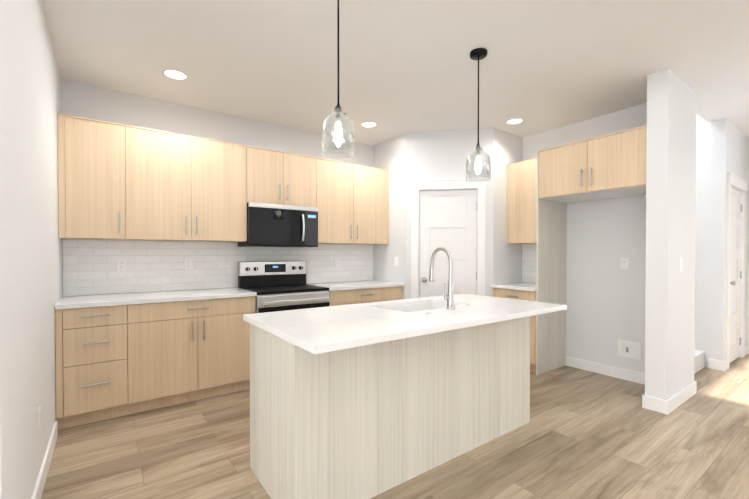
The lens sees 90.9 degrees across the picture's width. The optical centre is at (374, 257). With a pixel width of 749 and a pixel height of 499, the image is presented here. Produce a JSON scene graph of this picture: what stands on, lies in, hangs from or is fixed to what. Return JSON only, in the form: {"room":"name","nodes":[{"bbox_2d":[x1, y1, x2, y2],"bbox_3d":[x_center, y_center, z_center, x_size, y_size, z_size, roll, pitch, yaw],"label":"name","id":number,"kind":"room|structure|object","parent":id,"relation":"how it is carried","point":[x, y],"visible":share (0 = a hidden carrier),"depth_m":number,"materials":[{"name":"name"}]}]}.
{"room":"kitchen","nodes":[
{"label":"kitchen","id":0,"kind":"room"},
{"bbox_2d":[0,0,15,498],"bbox_3d":[-2.561,-0.099,0.396,3.080,2.748,0.115,0,1,-36],"label":"wall","id":1,"kind":"structure","parent":0,"point":[7,157],"depth_m":1.37,"materials":[{"name":"white paint"}]},
{"bbox_2d":[12,0,63,498],"bbox_3d":[-2.038,-0.116,2.192,0.115,2.748,2.160,0,1,-36],"label":"wall","id":2,"kind":"structure","parent":0,"point":[37,83],"depth_m":1.90,"materials":[{"name":"white paint"}]},
{"bbox_2d":[38,406,40,431],"bbox_3d":[-1.790,0.860,1.968,0.008,0.115,0.070,0,1,-36],"label":"outlet","id":3,"kind":"object","parent":2,"relation":"attached to","point":[39,417],"visible":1,"depth_m":1.96,"materials":[{"name":"white plastic"}]},
{"bbox_2d":[31,421,57,498],"bbox_3d":[-1.761,1.208,1.936,0.014,0.105,1.620,0,1,-36],"label":"baseboard","id":4,"kind":"structure","parent":2,"relation":"attached to","point":[38,490],"depth_m":2.11,"materials":[{"name":"white paint"}]},
{"bbox_2d":[64,79,371,295],"bbox_3d":[-0.831,-0.139,4.495,4.780,2.748,0.115,0,1,-36],"label":"wall","id":5,"kind":"structure","parent":0,"point":[80,99],"depth_m":3.69,"materials":[{"name":"white paint"}]},
{"bbox_2d":[57,113,128,239],"bbox_3d":[-2.355,-0.631,3.088,0.429,0.952,0.328,0,1,-36],"label":"upper cabinet","id":6,"kind":"object","parent":5,"relation":"attached to","point":[117,181],"depth_m":2.95,"materials":[{"name":"laminate"}]},
{"bbox_2d":[129,125,248,241],"bbox_3d":[-1.777,-0.635,3.509,1.001,0.952,0.328,0,1,-36],"label":"upper cabinet","id":7,"kind":"object","parent":5,"relation":"attached to","point":[182,187],"depth_m":3.35,"materials":[{"name":"laminate"}]},
{"bbox_2d":[63,239,372,295],"bbox_3d":[-1.327,0.072,4.057,3.224,0.493,0.008,0,1,-36],"label":"tile backsplash","id":8,"kind":"structure","parent":5,"relation":"attached to","point":[89,266],"depth_m":3.62,"materials":[{"name":"white tile"}]},
{"bbox_2d":[117,258,125,270],"bbox_3d":[-2.295,0.066,3.340,0.070,0.115,0.008,0,1,-36],"label":"outlet","id":9,"kind":"object","parent":8,"relation":"attached to","point":[121,264],"depth_m":3.34,"materials":[{"name":"white plastic"}]},
{"bbox_2d":[184,258,191,269],"bbox_3d":[-1.853,0.063,3.662,0.070,0.115,0.008,0,1,-36],"label":"outlet","id":10,"kind":"object","parent":8,"relation":"attached to","point":[188,261],"depth_m":3.66,"materials":[{"name":"white plastic"}]},
{"bbox_2d":[249,146,316,207],"bbox_3d":[-1.063,-0.833,4.029,0.768,0.566,0.328,0,1,-36],"label":"upper cabinet","id":11,"kind":"object","parent":5,"relation":"attached to","point":[275,177],"depth_m":3.89,"materials":[{"name":"laminate"}]},
{"bbox_2d":[238,202,317,246],"bbox_3d":[-1.032,-0.331,3.983,0.754,0.432,0.444,0,1,-36],"label":"microwave","id":12,"kind":"object","parent":11,"relation":"attached to","point":[272,225],"visible":1,"depth_m":3.82,"materials":[{"name":"black plastic"}]},
{"bbox_2d":[317,158,388,244],"bbox_3d":[-0.343,-0.646,4.557,1.033,0.952,0.328,0,1,-36],"label":"upper cabinet","id":13,"kind":"object","parent":5,"relation":"attached to","point":[352,199],"depth_m":4.40,"materials":[{"name":"laminate"}]},
{"bbox_2d":[372,133,404,298],"bbox_3d":[0.218,-0.142,4.775,0.115,2.748,0.650,0,1,-36],"label":"wall","id":14,"kind":"structure","parent":0,"point":[389,154],"depth_m":4.66,"materials":[{"name":"white paint"}]},
{"bbox_2d":[394,257,397,265],"bbox_3d":[0.265,0.049,4.606,0.010,0.115,0.070,0,1,-36],"label":"light switch","id":15,"kind":"object","parent":14,"relation":"attached to","point":[395,261],"visible":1,"depth_m":4.61,"materials":[{"name":"white plastic"}]},
{"bbox_2d":[41,354,748,498],"bbox_3d":[1.079,1.316,1.312,10.265,0.100,9.100,0,1,-36],"label":"floor","id":16,"kind":"structure","parent":0,"point":[583,434],"depth_m":2.38,"materials":[{"name":"brown wood"}]},
{"bbox_2d":[55,304,130,429],"bbox_3d":[-2.276,0.807,2.992,0.425,0.884,0.616,0,1,-36],"label":"base cabinet","id":17,"kind":"object","parent":16,"relation":"on","point":[117,361],"depth_m":2.74,"materials":[{"name":"laminate"}]},
{"bbox_2d":[131,296,255,413],"bbox_3d":[-1.702,0.803,3.411,0.998,0.884,0.616,0,1,-36],"label":"base cabinet","id":18,"kind":"object","parent":16,"relation":"on","point":[192,350],"depth_m":3.12,"materials":[{"name":"laminate"}]},
{"bbox_2d":[55,287,256,309],"bbox_3d":[-1.865,0.344,3.271,1.425,0.033,0.642,0,1,-36],"label":"countertop","id":19,"kind":"structure","parent":18,"relation":"on","point":[70,302],"depth_m":3.10,"materials":[{"name":"stone"}]},
{"bbox_2d":[238,261,329,312],"bbox_3d":[-0.952,0.644,3.882,0.759,1.194,0.704,0,1,-36],"label":"range","id":20,"kind":"object","parent":16,"relation":"on","point":[279,285],"visible":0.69,"depth_m":3.89,"materials":[{"name":"silver metal"}]},
{"bbox_2d":[328,286,401,305],"bbox_3d":[-0.251,0.793,4.449,1.028,0.885,0.650,0,1,-36],"label":"base cabinet","id":21,"kind":"object","parent":16,"relation":"on","point":[348,297],"visible":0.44,"depth_m":4.18,"materials":[{"name":"laminate"}]},
{"bbox_2d":[308,280,403,290],"bbox_3d":[-0.254,0.332,4.448,1.032,0.033,0.642,0,1,-36],"label":"countertop","id":22,"kind":"structure","parent":21,"relation":"on","point":[337,286],"depth_m":4.32,"materials":[{"name":"stone"}]},
{"bbox_2d":[250,303,532,498],"bbox_3d":[0.205,0.813,2.516,1.907,0.883,0.686,0,1,-36],"label":"kitchen island","id":23,"kind":"object","parent":16,"relation":"on","point":[363,400],"depth_m":2.01,"materials":[{"name":"laminate"}]},
{"bbox_2d":[243,295,566,354],"bbox_3d":[0.289,0.357,2.419,1.991,0.032,0.935,0,1,-36],"label":"island countertop","id":24,"kind":"structure","parent":23,"relation":"on","point":[320,330],"depth_m":2.06,"materials":[{"name":"white stone"}]},
{"bbox_2d":[492,288,535,372],"bbox_3d":[1.761,0.795,4.272,0.650,0.885,0.530,0,1,-36],"label":"base cabinet","id":25,"kind":"object","parent":16,"relation":"on","point":[515,294],"visible":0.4,"depth_m":3.95,"materials":[{"name":"laminate"}]},
{"bbox_2d":[491,282,535,290],"bbox_3d":[1.765,0.334,4.270,0.642,0.033,0.530,0,1,-36],"label":"countertop","id":26,"kind":"structure","parent":25,"relation":"on","point":[525,286],"depth_m":4.18,"materials":[{"name":"stone"}]},
{"bbox_2d":[536,151,566,374],"bbox_3d":[1.946,0.061,4.057,0.597,2.356,0.020,0,1,-36],"label":"panel","id":27,"kind":"object","parent":16,"relation":"on","point":[551,235],"visible":0.79,"depth_m":4.03,"materials":[{"name":"laminate"}]},
{"bbox_2d":[694,350,704,373],"bbox_3d":[2.202,-0.082,5.315,1.053,2.618,3.688,0,1,-36],"label":"stairs","id":28,"kind":"structure","parent":16,"relation":"on","point":[699,360],"depth_m":4.04,"materials":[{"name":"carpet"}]},
{"bbox_2d":[41,0,748,144],"bbox_3d":[1.079,-1.542,1.284,10.265,0.120,9.100,0,1,-36],"label":"ceiling","id":29,"kind":"structure","parent":0,"point":[412,65],"depth_m":2.76,"materials":[{"name":"white paint"}]},
{"bbox_2d":[162,69,187,79],"bbox_3d":[-1.634,-1.494,3.019,0.186,0.008,0.186,0,1,-36],"label":"recessed light","id":30,"kind":"object","parent":29,"relation":"in","point":[174,74],"visible":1,"depth_m":3.01,"materials":[{"name":"white paint"}]},
{"bbox_2d":[322,0,354,157],"bbox_3d":[-0.199,-1.024,1.997,0.176,0.927,0.176,0,1,-36],"label":"pendant light","id":31,"kind":"object","parent":29,"relation":"hanging from","point":[338,133],"visible":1,"depth_m":1.99,"materials":[{"name":"clear glass"}]},
{"bbox_2d":[361,121,376,127],"bbox_3d":[-0.067,-1.506,4.184,0.186,0.008,0.186,0,1,-36],"label":"recessed light","id":32,"kind":"object","parent":29,"relation":"in","point":[368,124],"visible":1,"depth_m":4.18,"materials":[{"name":"white paint"}]},
{"bbox_2d":[466,48,490,181],"bbox_3d":[0.754,-1.031,2.693,0.176,0.927,0.176,0,1,-36],"label":"pendant light","id":33,"kind":"object","parent":29,"relation":"hanging from","point":[478,54],"visible":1,"depth_m":2.68,"materials":[{"name":"clear glass"}]},
{"bbox_2d":[506,118,523,124],"bbox_3d":[1.546,-1.505,4.082,0.186,0.008,0.186,0,1,-36],"label":"recessed light","id":34,"kind":"object","parent":29,"relation":"in","point":[513,121],"visible":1,"depth_m":4.08,"materials":[{"name":"white paint"}]},
{"bbox_2d":[405,128,493,298],"bbox_3d":[0.882,-0.139,4.456,1.032,2.748,0.115,0,1,9],"label":"wall","id":35,"kind":"structure","parent":0,"point":[437,154],"depth_m":4.39,"materials":[{"name":"white paint"}]},
{"bbox_2d":[410,178,486,298],"bbox_3d":[0.873,0.152,4.437,0.902,2.167,0.169,0,1,9],"label":"pantry door","id":36,"kind":"structure","parent":35,"relation":"in","point":[449,214],"depth_m":4.41,"materials":[{"name":"white paint"}]},
{"bbox_2d":[493,128,523,284],"bbox_3d":[1.585,-0.139,4.537,0.580,2.748,0.115,0,1,-36],"label":"wall","id":37,"kind":"structure","parent":0,"point":[508,148],"depth_m":4.43,"materials":[{"name":"white paint"}]},
{"bbox_2d":[524,93,731,382],"bbox_3d":[2.487,-1.419,4.932,1.340,5.300,3.053,0,1,-36],"label":"wall","id":38,"kind":"structure","parent":0,"point":[603,298],"depth_m":4.05,"materials":[{"name":"white paint"}]},
{"bbox_2d":[506,158,536,243],"bbox_3d":[1.867,-0.643,4.335,0.371,0.952,0.530,0,1,-36],"label":"upper cabinet","id":39,"kind":"object","parent":38,"relation":"attached to","point":[521,180],"visible":0.4,"depth_m":4.30,"materials":[{"name":"laminate"}]},
{"bbox_2d":[522,244,535,282],"bbox_3d":[2.022,0.068,4.456,0.008,0.493,0.530,0,1,-36],"label":"tile backsplash","id":40,"kind":"structure","parent":38,"relation":"attached to","point":[528,263],"depth_m":4.59,"materials":[{"name":"white tile"}]},
{"bbox_2d":[538,125,646,202],"bbox_3d":[2.225,-0.864,3.638,0.631,0.498,0.969,0,1,-36],"label":"upper cabinet","id":41,"kind":"object","parent":38,"relation":"attached to","point":[611,165],"visible":0.73,"depth_m":3.44,"materials":[{"name":"beige laminate"}]},
{"bbox_2d":[566,356,644,384],"bbox_3d":[2.477,1.189,3.841,0.014,0.105,0.971,0,1,-36],"label":"baseboard","id":42,"kind":"structure","parent":38,"relation":"attached to","point":[616,372],"depth_m":3.88,"materials":[{"name":"white paint"}]},
{"bbox_2d":[621,258,627,268],"bbox_3d":[2.537,0.062,3.752,0.008,0.115,0.070,0,1,-36],"label":"outlet","id":43,"kind":"object","parent":38,"relation":"attached to","point":[624,263],"visible":1,"depth_m":3.75,"materials":[{"name":"white plastic"}]},
{"bbox_2d":[618,339,640,359],"bbox_3d":[2.555,0.928,3.718,0.030,0.165,0.200,0,1,-36],"label":"outlet box","id":44,"kind":"object","parent":38,"relation":"attached to","point":[629,349],"visible":1,"depth_m":3.72,"materials":[{"name":"white plastic"}]},
{"bbox_2d":[640,69,695,399],"bbox_3d":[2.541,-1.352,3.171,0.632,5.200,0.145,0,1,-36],"label":"column","id":45,"kind":"structure","parent":0,"point":[660,308],"depth_m":3.04,"materials":[{"name":"white paint"}]},
{"bbox_2d":[642,393,662,409],"bbox_3d":[2.491,1.195,3.244,0.636,0.105,0.036,0,1,-36],"label":"baseboard","id":46,"kind":"structure","parent":45,"relation":"attached to","point":[648,402],"depth_m":3.03,"materials":[{"name":"white paint"}]},
{"bbox_2d":[663,381,696,414],"bbox_3d":[2.638,1.196,3.168,0.785,0.105,0.014,0,1,-36],"label":"baseboard","id":47,"kind":"structure","parent":45,"relation":"attached to","point":[672,403],"depth_m":3.11,"materials":[{"name":"white paint"}]},
{"bbox_2d":[679,258,681,270],"bbox_3d":[2.592,0.060,3.126,0.070,0.115,0.010,0,1,-36],"label":"light switch","id":48,"kind":"object","parent":45,"relation":"attached to","point":[680,264],"visible":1,"depth_m":3.12,"materials":[{"name":"white plastic"}]},
{"bbox_2d":[732,124,748,345],"bbox_3d":[4.318,-0.139,4.463,1.050,2.748,0.115,0,1,-36],"label":"wall","id":49,"kind":"structure","parent":0,"point":[740,143],"depth_m":4.59,"materials":[{"name":"white paint"}]},
{"bbox_2d":[726,172,747,369],"bbox_3d":[4.215,0.150,4.361,0.908,2.172,0.169,0,1,-36],"label":"hall door","id":50,"kind":"structure","parent":49,"relation":"in","point":[736,262],"depth_m":4.42,"materials":[{"name":"white paint"}]},
{"bbox_2d":[748,228,748,344],"bbox_3d":[6.277,-0.122,2.786,0.115,2.748,5.132,0,1,-36],"label":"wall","id":51,"kind":"structure","parent":0,"point":[748,228],"depth_m":4.73,"materials":[{"name":"white paint"}]}
]}

